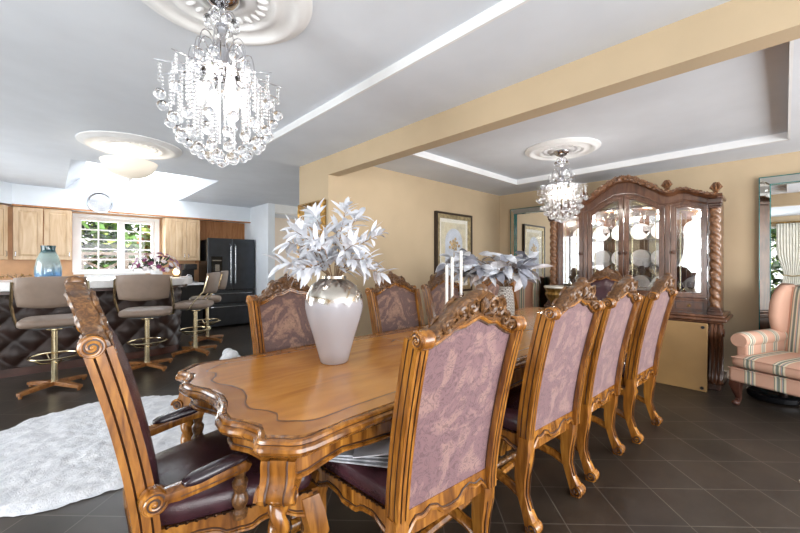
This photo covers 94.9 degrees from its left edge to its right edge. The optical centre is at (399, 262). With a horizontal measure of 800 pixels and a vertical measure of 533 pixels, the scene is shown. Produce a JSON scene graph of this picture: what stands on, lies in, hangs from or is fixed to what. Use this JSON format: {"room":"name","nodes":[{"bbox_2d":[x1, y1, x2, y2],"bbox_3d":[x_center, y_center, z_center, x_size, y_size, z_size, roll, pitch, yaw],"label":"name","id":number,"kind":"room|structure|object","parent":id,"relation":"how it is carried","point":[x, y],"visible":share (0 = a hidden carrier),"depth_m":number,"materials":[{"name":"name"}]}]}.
{"room":"dining room","nodes":[
{"label":"dining room","id":0,"kind":"room"},
{"bbox_2d":[0,207,198,281],"bbox_3d":[-5.718,0.050,6.258,5.950,2.500,0.150,0,0,-44],"label":"wall","id":1,"kind":"structure","parent":0,"point":[37,268],"depth_m":6.03,"materials":[{"name":"paint"}]},
{"bbox_2d":[13,206,71,259],"bbox_3d":[-5.704,-0.453,5.874,0.670,0.815,0.365,0,0,-44],"label":"upper cabinet","id":2,"kind":"object","parent":1,"relation":"attached to","point":[33,228],"visible":1,"depth_m":5.74,"materials":[{"name":"brown wood"}]},
{"bbox_2d":[72,213,158,277],"bbox_3d":[-5.138,-0.235,6.700,1.260,1.229,0.190,0,0,-44],"label":"window","id":3,"kind":"structure","parent":1,"relation":"in","point":[77,219],"depth_m":6.64,"materials":[{"name":"white paint"}]},
{"bbox_2d":[162,217,199,260],"bbox_3d":[-4.299,-0.453,7.212,0.590,0.815,0.365,0,0,-44],"label":"upper cabinet","id":4,"kind":"object","parent":1,"relation":"attached to","point":[180,237],"visible":0.94,"depth_m":7.08,"materials":[{"name":"brown wood"}]},
{"bbox_2d":[0,181,249,223],"bbox_3d":[-5.149,-1.042,5.661,5.950,0.315,1.500,0,0,-44],"label":"wall","id":5,"kind":"structure","parent":0,"point":[10,193],"depth_m":6.47,"materials":[{"name":"paint"}]},
{"bbox_2d":[0,204,7,259],"bbox_3d":[-5.984,-0.453,5.055,0.325,0.815,0.840,0,0,1],"label":"upper cabinet","id":6,"kind":"object","parent":5,"relation":"attached to","point":[3,208],"visible":1,"depth_m":5.40,"materials":[{"name":"brown wood"}]},
{"bbox_2d":[87,192,112,212],"bbox_3d":[-5.084,-1.020,6.223,0.350,0.350,0.035,0,0,-44],"label":"wall clock","id":7,"kind":"object","parent":5,"relation":"attached to","point":[98,202],"visible":1,"depth_m":6.21,"materials":[{"name":"metal"}]},
{"bbox_2d":[12,204,250,222],"bbox_3d":[-4.554,-0.877,6.762,3.570,0.025,0.045,0,0,-44],"label":"trim","id":8,"kind":"structure","parent":5,"relation":"attached to","point":[12,204],"depth_m":6.47,"materials":[{"name":"wood"}]},
{"bbox_2d":[195,220,244,262],"bbox_3d":[-3.855,-0.445,7.898,0.990,0.890,0.035,0,0,-44],"label":"wall niche","id":9,"kind":"object","parent":5,"relation":"attached to","point":[208,229],"visible":0.36,"depth_m":7.89,"materials":[{"name":"wood"}]},
{"bbox_2d":[0,0,501,218],"bbox_3d":[-0.617,-1.300,3.693,9.800,0.200,13.000,0,0,-44],"label":"ceiling","id":10,"kind":"structure","parent":0,"point":[68,68],"depth_m":2.35,"materials":[{"name":"paint"}]},
{"bbox_2d":[75,131,181,159],"bbox_3d":[-2.744,-1.183,3.766,0.880,0.034,0.880,0,0,-44],"label":"ceiling medallion","id":11,"kind":"object","parent":10,"relation":"attached to","point":[112,142],"visible":0.94,"depth_m":3.66,"materials":[{"name":"white paint"}]},
{"bbox_2d":[99,148,157,182],"bbox_3d":[-2.834,-1.010,3.846,0.500,0.352,0.500,0,0,-44],"label":"bowl light","id":12,"kind":"object","parent":11,"relation":"hanging from","point":[128,167],"visible":1,"depth_m":3.72,"materials":[{"name":"glass"}]},
{"bbox_2d":[81,162,195,188],"bbox_3d":[-4.205,-1.405,5.924,1.420,0.007,1.640,0,0,-44],"label":"window","id":13,"kind":"structure","parent":10,"relation":"attached to","point":[96,171],"depth_m":6.08,"materials":[{"name":"glass"}]},
{"bbox_2d":[141,0,312,45],"bbox_3d":[-0.788,-1.183,1.625,0.780,0.034,0.780,0,0,-44],"label":"ceiling medallion","id":14,"kind":"object","parent":10,"relation":"attached to","point":[261,22],"visible":0.78,"depth_m":1.76,"materials":[{"name":"white paint"}]},
{"bbox_2d":[153,0,282,166],"bbox_3d":[-0.788,-0.816,1.625,0.513,0.744,0.512,0,0,-44],"label":"crystal chandelier","id":15,"kind":"object","parent":14,"relation":"hanging from","point":[219,70],"visible":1,"depth_m":1.57,"materials":[{"name":"clear glass"}]},
{"bbox_2d":[245,203,274,295],"bbox_3d":[-3.333,0.050,8.170,0.140,2.500,2.170,0,0,-44],"label":"wall partition","id":16,"kind":"structure","parent":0,"point":[261,229],"depth_m":7.53,"materials":[{"name":"paint"}]},
{"bbox_2d":[275,204,297,215],"bbox_3d":[-1.310,-1.115,8.764,3.610,0.170,0.200,0,0,-44],"label":"trim","id":17,"kind":"structure","parent":16,"relation":"attached to","point":[279,209],"depth_m":7.64,"materials":[{"name":"white paint"}]},
{"bbox_2d":[275,218,297,279],"bbox_3d":[-2.827,0.050,10.219,4.000,2.500,0.100,0,0,-44],"label":"wall","id":18,"kind":"structure","parent":0,"point":[280,223],"depth_m":9.82,"materials":[{"name":"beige paint"}]},
{"bbox_2d":[299,156,338,286],"bbox_3d":[-0.931,0.025,4.175,0.130,2.550,0.630,0,0,-44],"label":"wall","id":19,"kind":"structure","parent":0,"point":[315,183],"depth_m":4.02,"materials":[{"name":"beige paint"}]},
{"bbox_2d":[297,199,325,269],"bbox_3d":[-1.000,-0.300,4.108,0.057,0.760,0.540,0,0,-44],"label":"framed mirror","id":20,"kind":"object","parent":19,"relation":"attached to","point":[300,207],"visible":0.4,"depth_m":4.08,"materials":[{"name":"gold metal"}]},
{"bbox_2d":[302,206,319,265],"bbox_3d":[-0.986,-0.300,4.122,0.008,0.670,0.450,0,0,-44],"label":"mirror glass","id":21,"kind":"object","parent":20,"relation":"attached to","point":[304,218],"depth_m":4.16,"materials":[{"name":"silver mirror"}]},
{"bbox_2d":[0,323,799,532],"bbox_3d":[-1.100,1.330,4.200,9.800,0.060,14.400,0,0,-44],"label":"floor","id":22,"kind":"structure","parent":0,"point":[713,464],"depth_m":2.25,"materials":[{"name":"tile"}]},
{"bbox_2d":[9,276,89,399],"bbox_3d":[-3.557,0.715,3.773,0.602,1.170,0.581,0,0,-38],"label":"bar stool","id":23,"kind":"object","parent":22,"relation":"on","point":[47,291],"visible":0.85,"depth_m":3.60,"materials":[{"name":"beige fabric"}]},
{"bbox_2d":[0,276,192,378],"bbox_3d":[-4.367,0.757,4.665,3.110,1.085,0.960,0,0,-44],"label":"kitchen island","id":24,"kind":"object","parent":22,"relation":"on","point":[16,344],"depth_m":4.53,"materials":[{"name":"brown leather"}]},
{"bbox_2d":[0,273,32,278],"bbox_3d":[-4.614,0.154,4.400,0.316,0.103,0.297,0,0,-44],"label":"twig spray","id":25,"kind":"object","parent":24,"relation":"on","point":[15,275],"visible":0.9,"depth_m":4.40,"materials":[{"name":"brown plant"}]},
{"bbox_2d":[40,245,55,252],"bbox_3d":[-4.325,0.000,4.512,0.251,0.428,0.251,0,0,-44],"label":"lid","id":26,"kind":"object","parent":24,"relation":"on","point":[44,248],"visible":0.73,"depth_m":4.47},
{"bbox_2d":[0,276,192,291],"bbox_3d":[-4.367,0.265,4.665,3.110,0.100,0.960,0,0,-44],"label":"countertop","id":27,"kind":"structure","parent":24,"relation":"on","point":[182,280],"depth_m":4.64,"materials":[{"name":"white stone"}]},
{"bbox_2d":[131,252,180,273],"bbox_3d":[-3.542,0.028,5.342,0.614,0.372,0.462,0,0,-44],"label":"flower bouquet","id":28,"kind":"object","parent":24,"relation":"on","point":[163,262],"visible":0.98,"depth_m":5.28,"materials":[{"name":"purple plant"}]},
{"bbox_2d":[172,268,179,276],"bbox_3d":[-3.489,0.144,5.723,0.110,0.140,0.110,0,0,-44],"label":"lamp","id":29,"kind":"object","parent":24,"relation":"on","point":[176,272],"visible":0.85,"depth_m":5.69,"materials":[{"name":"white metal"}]},
{"bbox_2d":[0,395,216,516],"bbox_3d":[-2.217,1.277,2.721,1.742,0.040,1.732,0,0,-44],"label":"shag rug","id":30,"kind":"object","parent":22,"relation":"on","point":[54,460],"visible":0.61,"depth_m":2.42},
{"bbox_2d":[113,274,174,371],"bbox_3d":[-3.100,0.715,4.486,0.602,1.170,0.581,0,0,-26],"label":"bar stool","id":31,"kind":"object","parent":22,"relation":"on","point":[133,287],"visible":0.88,"depth_m":4.34,"materials":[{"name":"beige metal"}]},
{"bbox_2d":[180,282,203,330],"bbox_3d":[-5.295,0.840,6.104,3.550,0.920,0.645,0,0,-44],"label":"base cabinet","id":32,"kind":"object","parent":22,"relation":"on","point":[194,289],"visible":0.02,"depth_m":6.98,"materials":[{"name":"brown wood"}]},
{"bbox_2d":[187,282,203,284],"bbox_3d":[-5.295,0.400,6.104,3.550,0.039,0.645,0,0,-44],"label":"countertop","id":33,"kind":"structure","parent":32,"relation":"on","point":[198,283],"depth_m":7.03,"materials":[{"name":"white stone"}]},
{"bbox_2d":[179,264,196,282],"bbox_3d":[-4.153,0.199,7.189,0.220,0.360,0.420,0,0,-44],"label":"coffee machine","id":34,"kind":"object","parent":33,"relation":"on","point":[186,269],"visible":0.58,"depth_m":7.11,"materials":[{"name":"black plastic"}]},
{"bbox_2d":[171,272,219,356],"bbox_3d":[-2.934,0.715,5.330,0.581,1.170,0.602,0,0,-16],"label":"bar stool","id":35,"kind":"object","parent":22,"relation":"on","point":[211,284],"visible":0.96,"depth_m":5.22,"materials":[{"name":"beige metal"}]},
{"bbox_2d":[63,275,328,532],"bbox_3d":[-0.784,0.671,1.411,0.749,1.263,0.762,0,0,-42],"label":"armchair","id":36,"kind":"object","parent":22,"relation":"on","point":[199,484],"visible":0.94,"depth_m":1.18,"materials":[{"name":"wood"}]},
{"bbox_2d":[189,271,228,344],"bbox_3d":[-3.172,0.715,6.106,0.581,1.170,0.602,0,0,-26],"label":"bar stool","id":37,"kind":"object","parent":22,"relation":"on","point":[224,274],"visible":0.67,"depth_m":6.02,"materials":[{"name":"gold metal"}]},
{"bbox_2d":[199,238,254,326],"bbox_3d":[-3.578,0.385,7.622,0.910,1.750,0.667,0,0,-44],"label":"refrigerator","id":38,"kind":"object","parent":22,"relation":"on","point":[234,256],"visible":0.65,"depth_m":7.42,"materials":[{"name":"black metal"}]},
{"bbox_2d":[220,348,240,359],"bbox_3d":[-2.123,1.180,4.592,0.240,0.210,0.257,0,0,-44],"label":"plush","id":39,"kind":"object","parent":22,"relation":"on","point":[228,353],"visible":0.63,"depth_m":4.51},
{"bbox_2d":[246,273,314,532],"bbox_3d":[-0.531,0.686,2.232,0.667,1.233,0.742,0,0,-44],"label":"dining chair","id":40,"kind":"object","parent":22,"relation":"on","point":[278,319],"visible":0.36,"depth_m":2.34,"materials":[{"name":"fabric"}]},
{"bbox_2d":[365,271,424,333],"bbox_3d":[0.145,0.686,2.911,0.667,1.233,0.742,0,0,-42],"label":"dining chair","id":41,"kind":"object","parent":22,"relation":"on","point":[397,305],"visible":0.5,"depth_m":3.06,"materials":[{"name":"fabric"}]},
{"bbox_2d":[170,307,638,532],"bbox_3d":[0.615,0.913,2.740,3.860,0.774,1.174,0,0,-44],"label":"dining table","id":42,"kind":"object","parent":22,"relation":"on","point":[294,412],"visible":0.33,"depth_m":1.44,"materials":[{"name":"brown wood"}]},
{"bbox_2d":[305,275,362,364],"bbox_3d":[-0.352,0.298,1.964,0.306,0.458,0.306,0,0,-44],"label":"ceramic vase","id":43,"kind":"object","parent":42,"relation":"on","point":[333,304],"visible":0.96,"depth_m":1.86,"materials":[{"name":"white ceramic"}]},
{"bbox_2d":[266,196,395,288],"bbox_3d":[-0.356,-0.109,1.933,0.685,0.496,0.422,0,0,5],"label":"arrangement","id":44,"kind":"object","parent":43,"relation":"in","point":[325,257],"visible":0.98,"depth_m":1.93,"materials":[{"name":"plant"}]},
{"bbox_2d":[445,265,447,303],"bbox_3d":[0.320,0.267,2.514,0.062,0.522,0.062,0,0,-44],"label":"candlestick","id":45,"kind":"object","parent":42,"relation":"on","point":[446,266],"visible":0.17,"depth_m":2.50,"materials":[{"name":"white wax"}]},
{"bbox_2d":[449,257,453,299],"bbox_3d":[0.372,0.239,2.619,0.062,0.578,0.062,0,0,-44],"label":"candlestick","id":46,"kind":"object","parent":42,"relation":"on","point":[452,258],"visible":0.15,"depth_m":2.61,"materials":[{"name":"white wax"}]},
{"bbox_2d":[458,251,463,296],"bbox_3d":[0.436,0.217,2.625,0.062,0.622,0.062,0,0,-44],"label":"candlestick","id":47,"kind":"object","parent":42,"relation":"on","point":[460,293],"visible":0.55,"depth_m":2.62,"materials":[{"name":"white wax"}]},
{"bbox_2d":[497,286,514,315],"bbox_3d":[0.854,0.358,2.967,0.144,0.340,0.144,0,0,-44],"label":"woven vase","id":48,"kind":"object","parent":42,"relation":"on","point":[508,293],"visible":0.48,"depth_m":2.91,"materials":[{"name":"wicker"}]},
{"bbox_2d":[435,248,552,291],"bbox_3d":[0.691,0.055,2.994,0.727,0.361,0.840,0,0,-44],"label":"bouquet","id":49,"kind":"object","parent":48,"relation":"in","point":[476,270],"visible":0.94,"depth_m":2.86,"materials":[{"name":"plant"}]},
{"bbox_2d":[311,284,526,532],"bbox_3d":[0.059,0.686,1.503,0.667,1.233,0.742,0,0,-39],"label":"dining chair","id":50,"kind":"object","parent":22,"relation":"on","point":[455,374],"visible":0.92,"depth_m":1.29,"materials":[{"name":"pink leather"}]},
{"bbox_2d":[330,449,388,467],"bbox_3d":[-0.073,0.732,1.527,0.468,0.024,0.371,0,0,11],"label":"newspaper","id":51,"kind":"object","parent":50,"relation":"on","point":[347,456],"visible":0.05,"depth_m":1.37,"materials":[{"name":"grey paper"}]},
{"bbox_2d":[353,438,389,457],"bbox_3d":[-0.025,0.699,1.440,0.300,0.041,0.210,0,0,-2],"label":"leaflet","id":52,"kind":"object","parent":51,"relation":"on","point":[379,448],"visible":0.14,"depth_m":1.38,"materials":[{"name":"white paper"}]},
{"bbox_2d":[421,272,463,323],"bbox_3d":[0.628,0.686,3.399,0.667,1.233,0.742,0,0,-45],"label":"dining chair","id":53,"kind":"object","parent":22,"relation":"on","point":[434,292],"visible":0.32,"depth_m":3.48,"materials":[{"name":"wood"}]},
{"bbox_2d":[482,278,517,308],"bbox_3d":[1.319,0.686,4.077,0.667,1.233,0.742,0,0,-38],"label":"dining chair","id":54,"kind":"object","parent":22,"relation":"on","point":[487,282],"visible":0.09,"depth_m":4.23,"materials":[{"name":"wood"}]},
{"bbox_2d":[514,279,539,308],"bbox_3d":[1.567,0.757,5.280,0.890,1.104,0.967,0,0,24],"label":"chair","id":55,"kind":"object","parent":22,"relation":"on","point":[529,296],"visible":0.08,"depth_m":5.46,"materials":[{"name":"fabric"}]},
{"bbox_2d":[496,277,604,532],"bbox_3d":[0.679,0.686,2.072,0.667,1.233,0.742,0,0,-40],"label":"dining chair","id":56,"kind":"object","parent":22,"relation":"on","point":[546,405],"visible":0.84,"depth_m":1.84,"materials":[{"name":"fabric"}]},
{"bbox_2d":[544,285,567,304],"bbox_3d":[2.018,0.797,4.725,0.310,1.005,0.310,0,0,-44],"label":"pedestal","id":57,"kind":"object","parent":22,"relation":"on","point":[552,291],"visible":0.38,"depth_m":4.64,"materials":[{"name":"gold metal"}]},
{"bbox_2d":[506,274,642,482],"bbox_3d":[1.176,0.686,2.510,0.667,1.233,0.742,0,0,-42],"label":"dining chair","id":58,"kind":"object","parent":22,"relation":"on","point":[602,384],"visible":0.69,"depth_m":2.29,"materials":[{"name":"wood"}]},
{"bbox_2d":[588,266,628,395],"bbox_3d":[2.203,0.671,4.076,0.762,1.263,0.749,0,0,44],"label":"armchair","id":59,"kind":"object","parent":22,"relation":"on","point":[604,279],"visible":0.24,"depth_m":4.26,"materials":[{"name":"brown wood"}]},
{"bbox_2d":[544,175,732,390],"bbox_3d":[2.817,0.127,4.533,0.667,2.347,1.880,0,0,-44],"label":"china cabinet","id":60,"kind":"object","parent":22,"relation":"on","point":[672,209],"visible":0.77,"depth_m":4.26,"materials":[{"name":"brown wood"}]},
{"bbox_2d":[567,278,572,285],"bbox_3d":[2.352,0.292,5.071,0.072,0.165,0.071,0,0,-44],"label":"goblet","id":61,"kind":"object","parent":60,"relation":"in","point":[570,280],"visible":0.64,"depth_m":5.04,"materials":[{"name":"clear glass"}]},
{"bbox_2d":[570,237,578,241],"bbox_3d":[2.414,-0.318,5.005,0.180,0.075,0.180,0,0,-44],"label":"bowl","id":62,"kind":"object","parent":60,"relation":"on","point":[573,239],"visible":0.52,"depth_m":4.96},
{"bbox_2d":[573,252,578,260],"bbox_3d":[2.533,-0.066,5.146,0.051,0.207,0.212,0,0,-45],"label":"dinner plate","id":63,"kind":"object","parent":60,"relation":"on","point":[574,256],"visible":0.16,"depth_m":5.20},
{"bbox_2d":[573,228,578,236],"bbox_3d":[2.533,-0.396,5.146,0.051,0.207,0.212,0,0,-45],"label":"dinner plate","id":64,"kind":"object","parent":60,"relation":"on","point":[574,233],"visible":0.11,"depth_m":5.19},
{"bbox_2d":[593,250,609,265],"bbox_3d":[2.719,-0.066,4.951,0.051,0.207,0.212,0,0,-45],"label":"dinner plate","id":65,"kind":"object","parent":60,"relation":"on","point":[599,257],"visible":0.94,"depth_m":4.96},
{"bbox_2d":[593,226,609,240],"bbox_3d":[2.719,-0.396,4.951,0.051,0.207,0.212,0,0,-45],"label":"dinner plate","id":66,"kind":"object","parent":60,"relation":"on","point":[598,235],"visible":0.8,"depth_m":4.97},
{"bbox_2d":[603,228,608,240],"bbox_3d":[2.664,-0.362,4.742,0.072,0.165,0.071,0,0,-44],"label":"goblet","id":67,"kind":"object","parent":60,"relation":"on","point":[605,230],"visible":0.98,"depth_m":4.72,"materials":[{"name":"clear glass"}]},
{"bbox_2d":[611,226,617,239],"bbox_3d":[2.874,-0.396,4.788,0.051,0.207,0.212,0,0,-45],"label":"dinner plate","id":68,"kind":"object","parent":60,"relation":"on","point":[613,229],"visible":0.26,"depth_m":4.83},
{"bbox_2d":[611,251,629,265],"bbox_3d":[2.874,-0.066,4.788,0.051,0.207,0.212,0,0,-45],"label":"dinner plate","id":69,"kind":"object","parent":60,"relation":"on","point":[613,254],"visible":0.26,"depth_m":4.83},
{"bbox_2d":[563,237,707,243],"bbox_3d":[2.883,-0.274,4.596,0.395,0.008,1.578,0,0,-44],"label":"shelf","id":70,"kind":"object","parent":60,"relation":"attached to","point":[683,239],"depth_m":4.60,"materials":[{"name":"clear glass"}]},
{"bbox_2d":[544,302,732,324],"bbox_3d":[2.834,0.580,4.550,0.620,0.090,1.880,0,0,-44],"label":"countertop","id":71,"kind":"structure","parent":60,"relation":"on","point":[678,316],"depth_m":3.86,"materials":[{"name":"brown wood"}]},
{"bbox_2d":[630,250,649,265],"bbox_3d":[3.026,-0.066,4.628,0.051,0.207,0.212,0,0,-45],"label":"dinner plate","id":72,"kind":"object","parent":60,"relation":"on","point":[637,257],"visible":0.94,"depth_m":4.64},
{"bbox_2d":[630,223,649,239],"bbox_3d":[3.026,-0.396,4.628,0.051,0.207,0.212,0,0,-45],"label":"dinner plate","id":73,"kind":"object","parent":60,"relation":"on","point":[636,232],"visible":0.82,"depth_m":4.65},
{"bbox_2d":[572,207,707,295],"bbox_3d":[3.033,-0.130,4.739,0.009,1.028,1.580,0,0,-44],"label":"mirror","id":74,"kind":"object","parent":60,"relation":"attached to","point":[648,218],"depth_m":4.64,"materials":[{"name":"silver metal"}]},
{"bbox_2d":[574,267,707,268],"bbox_3d":[2.883,0.056,4.596,0.395,0.008,1.578,0,0,-44],"label":"shelf","id":75,"kind":"object","parent":60,"relation":"attached to","point":[574,267],"depth_m":4.67,"materials":[{"name":"clear glass"}]},
{"bbox_2d":[633,275,649,289],"bbox_3d":[3.026,0.259,4.628,0.051,0.207,0.212,0,0,-45],"label":"dinner plate","id":76,"kind":"object","parent":60,"relation":"in","point":[644,280],"visible":0.61,"depth_m":4.62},
{"bbox_2d":[642,262,649,266],"bbox_3d":[2.969,0.018,4.422,0.086,0.065,0.086,0,0,-44],"label":"tea cup","id":77,"kind":"object","parent":60,"relation":"on","point":[645,264],"visible":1,"depth_m":4.40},
{"bbox_2d":[643,226,649,238],"bbox_3d":[2.969,-0.362,4.422,0.072,0.165,0.071,0,0,-44],"label":"goblet","id":78,"kind":"object","parent":60,"relation":"on","point":[646,229],"visible":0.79,"depth_m":4.40,"materials":[{"name":"clear glass"}]},
{"bbox_2d":[641,280,653,290],"bbox_3d":[3.006,0.289,4.381,0.153,0.172,0.178,0,0,-13],"label":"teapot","id":79,"kind":"object","parent":60,"relation":"in","point":[648,287],"visible":0.44,"depth_m":4.37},
{"bbox_2d":[651,223,658,238],"bbox_3d":[3.178,-0.396,4.469,0.051,0.207,0.212,0,0,-45],"label":"dinner plate","id":80,"kind":"object","parent":60,"relation":"on","point":[657,224],"visible":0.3,"depth_m":4.51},
{"bbox_2d":[651,249,658,265],"bbox_3d":[3.178,-0.066,4.469,0.051,0.207,0.212,0,0,-45],"label":"dinner plate","id":81,"kind":"object","parent":60,"relation":"on","point":[657,251],"visible":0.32,"depth_m":4.51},
{"bbox_2d":[677,281,684,291],"bbox_3d":[3.200,0.292,4.180,0.072,0.165,0.071,0,0,-44],"label":"goblet","id":82,"kind":"object","parent":60,"relation":"in","point":[678,282],"visible":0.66,"depth_m":4.16,"materials":[{"name":"clear glass"}]},
{"bbox_2d":[687,282,694,292],"bbox_3d":[3.262,0.292,4.115,0.072,0.165,0.071,0,0,-44],"label":"goblet","id":83,"kind":"object","parent":60,"relation":"in","point":[690,285],"visible":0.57,"depth_m":4.09,"materials":[{"name":"clear glass"}]},
{"bbox_2d":[682,231,700,237],"bbox_3d":[3.269,-0.318,4.107,0.180,0.075,0.180,0,0,-44],"label":"bowl","id":84,"kind":"object","parent":60,"relation":"on","point":[689,234],"visible":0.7,"depth_m":4.06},
{"bbox_2d":[683,248,700,264],"bbox_3d":[3.402,-0.066,4.234,0.051,0.207,0.212,0,0,-45],"label":"dinner plate","id":85,"kind":"object","parent":60,"relation":"on","point":[694,254],"visible":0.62,"depth_m":4.26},
{"bbox_2d":[683,220,700,236],"bbox_3d":[3.402,-0.396,4.234,0.051,0.207,0.212,0,0,-45],"label":"dinner plate","id":86,"kind":"object","parent":60,"relation":"on","point":[695,225],"visible":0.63,"depth_m":4.25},
{"bbox_2d":[684,276,700,292],"bbox_3d":[3.402,0.259,4.234,0.051,0.207,0.212,0,0,-45],"label":"dinner plate","id":87,"kind":"object","parent":60,"relation":"in","point":[695,279],"visible":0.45,"depth_m":4.25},
{"bbox_2d":[687,261,700,267],"bbox_3d":[3.297,0.013,4.079,0.180,0.075,0.180,0,0,-44],"label":"bowl","id":88,"kind":"object","parent":60,"relation":"on","point":[696,264],"visible":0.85,"depth_m":4.04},
{"bbox_2d":[599,272,677,443],"bbox_3d":[1.752,0.686,2.969,0.667,1.233,0.742,0,0,-41],"label":"dining chair","id":89,"kind":"object","parent":22,"relation":"on","point":[641,361],"visible":0.77,"depth_m":2.71,"materials":[{"name":"wood"}]},
{"bbox_2d":[656,320,707,391],"bbox_3d":[2.817,0.958,4.004,0.090,0.684,0.830,0,0,-44],"label":"board","id":90,"kind":"object","parent":22,"relation":"on","point":[683,359],"visible":0.54,"depth_m":3.83,"materials":[{"name":"wood"}]},
{"bbox_2d":[728,284,799,404],"bbox_3d":[3.617,0.757,3.186,0.967,1.104,0.890,0,0,-22],"label":"chair","id":91,"kind":"object","parent":22,"relation":"on","point":[769,359],"visible":1,"depth_m":3.37,"materials":[{"name":"fabric"}]},
{"bbox_2d":[732,350,799,379],"bbox_3d":[3.505,0.895,3.141,0.720,0.122,0.796,0,0,-22],"label":"seat cushion","id":92,"kind":"object","parent":91,"relation":"on","point":[773,364],"depth_m":3.21,"materials":[{"name":"fabric"}]},
{"bbox_2d":[746,385,799,405],"bbox_3d":[3.573,1.262,3.499,0.400,0.075,0.400,0,0,-44],"label":"tray","id":93,"kind":"object","parent":22,"relation":"on","point":[769,396],"visible":0.85,"depth_m":3.42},
{"bbox_2d":[339,166,499,336],"bbox_3d":[0.516,0.030,5.207,3.390,2.540,0.130,0,0,-44],"label":"wall","id":94,"kind":"structure","parent":0,"point":[403,205],"depth_m":4.72,"materials":[{"name":"beige paint"}]},
{"bbox_2d":[434,211,472,290],"bbox_3d":[0.790,-0.150,5.340,0.840,1.140,0.045,0,0,-44],"label":"framed picture","id":95,"kind":"object","parent":94,"relation":"attached to","point":[452,231],"visible":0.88,"depth_m":5.32,"materials":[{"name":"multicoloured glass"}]},
{"bbox_2d":[441,222,464,281],"bbox_3d":[0.784,-0.150,5.347,0.560,0.860,0.004,0,0,-44],"label":"print","id":96,"kind":"object","parent":95,"relation":"attached to","point":[452,233],"depth_m":5.32},
{"bbox_2d":[252,0,730,166],"bbox_3d":[1.122,-1.195,1.469,0.630,0.110,7.380,0,0,-44],"label":"ceiling","id":97,"kind":"structure","parent":0,"point":[537,37],"depth_m":2.10,"materials":[{"name":"paint"}]},
{"bbox_2d":[249,0,530,152],"bbox_3d":[0.888,-1.170,1.246,0.015,0.060,7.380,0,0,-44],"label":"trim","id":98,"kind":"structure","parent":97,"relation":"attached to","point":[503,7],"depth_m":2.08,"materials":[{"name":"paint"}]},
{"bbox_2d":[328,0,799,176],"bbox_3d":[1.614,-1.120,1.502,0.130,0.360,6.750,0,0,-44],"label":"beam","id":99,"kind":"structure","parent":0,"point":[731,29],"depth_m":1.97,"materials":[{"name":"beige paint"}]},
{"bbox_2d":[374,38,799,195],"bbox_3d":[2.851,-1.215,2.784,3.430,0.150,6.900,0,0,-44],"label":"ceiling","id":100,"kind":"structure","parent":0,"point":[742,97],"depth_m":3.30,"materials":[{"name":"paint"}]},
{"bbox_2d":[525,137,600,160],"bbox_3d":[1.715,-1.193,3.898,0.740,0.034,0.740,0,0,-44],"label":"ceiling medallion","id":101,"kind":"object","parent":100,"relation":"attached to","point":[577,146],"visible":0.83,"depth_m":3.79,"materials":[{"name":"white paint"}]},
{"bbox_2d":[536,149,587,222],"bbox_3d":[1.715,-0.816,3.898,0.513,0.744,0.512,0,0,-44],"label":"crystal chandelier","id":102,"kind":"object","parent":101,"relation":"hanging from","point":[561,153],"visible":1,"depth_m":3.84,"materials":[{"name":"clear glass"}]},
{"bbox_2d":[411,40,793,185],"bbox_3d":[1.738,-1.175,3.526,2.540,0.070,2.770,0,0,-44],"label":"trim","id":103,"kind":"structure","parent":100,"relation":"attached to","point":[784,136],"depth_m":4.06,"materials":[{"name":"paint"}]},
{"bbox_2d":[500,151,799,369],"bbox_3d":[4.069,0.030,3.840,0.130,2.540,6.750,0,0,-44],"label":"wall","id":104,"kind":"structure","parent":0,"point":[739,179],"depth_m":4.10,"materials":[{"name":"beige paint"}]},
{"bbox_2d":[510,204,561,307],"bbox_3d":[2.100,0.185,5.742,0.084,2.130,0.820,0,0,-44],"label":"wall mirror","id":105,"kind":"object","parent":104,"relation":"attached to","point":[529,227],"visible":0.33,"depth_m":5.74,"materials":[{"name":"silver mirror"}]},
{"bbox_2d":[516,212,550,307],"bbox_3d":[2.109,0.185,5.751,0.011,1.960,0.650,0,0,-44],"label":"mirror glass","id":106,"kind":"object","parent":105,"relation":"on","point":[532,229],"depth_m":5.71,"materials":[{"name":"silver metal"}]},
{"bbox_2d":[759,173,799,329],"bbox_3d":[4.156,0.170,3.582,0.084,2.160,0.936,0,0,-44],"label":"wall mirror","id":107,"kind":"object","parent":104,"relation":"attached to","point":[779,195],"visible":0.62,"depth_m":3.83,"materials":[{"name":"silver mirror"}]},
{"bbox_2d":[771,182,799,295],"bbox_3d":[4.166,0.170,3.591,0.011,1.990,0.766,0,0,-44],"label":"mirror glass","id":108,"kind":"object","parent":107,"relation":"on","point":[785,197],"depth_m":3.78,"materials":[{"name":"silver mirror"}]},
{"label":"outside","id":109,"kind":"structure","parent":0,"visible":0},
{"bbox_3d":[-3.448,1.600,3.621,28.000,0.100,38.000,0,0,-44],"label":"ground","id":110,"kind":"structure","parent":109,"visible":0},
{"bbox_2d":[82,221,139,268],"bbox_3d":[-7.875,-0.523,8.258,3.489,4.212,2.242,0,0,-44],"label":"tree","id":111,"kind":"object","parent":110,"relation":"on","point":[102,225],"visible":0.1,"depth_m":8.68,"materials":[{"name":"green plant"}]},
{"bbox_2d":[82,252,150,268],"bbox_3d":[-5.919,0.660,8.173,4.100,1.780,0.090,0,0,-44],"label":"deck railing","id":112,"kind":"object","parent":110,"relation":"on","point":[127,262],"visible":0.09,"depth_m":7.84,"materials":[{"name":"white wood"}]},
{"bbox_2d":[82,221,150,268],"bbox_3d":[-9.786,-0.901,12.134,9.912,5.492,2.607,0,0,-44],"label":"tree","id":113,"kind":"object","parent":110,"relation":"on","point":[137,226],"visible":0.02,"depth_m":12.13,"materials":[{"name":"green plant"}]},
{"bbox_2d":[130,225,150,262],"bbox_3d":[-5.868,-0.625,10.943,3.736,4.415,2.164,0,0,-44],"label":"tree","id":114,"kind":"object","parent":110,"relation":"on","point":[147,235],"visible":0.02,"depth_m":9.96,"materials":[{"name":"green plant"}]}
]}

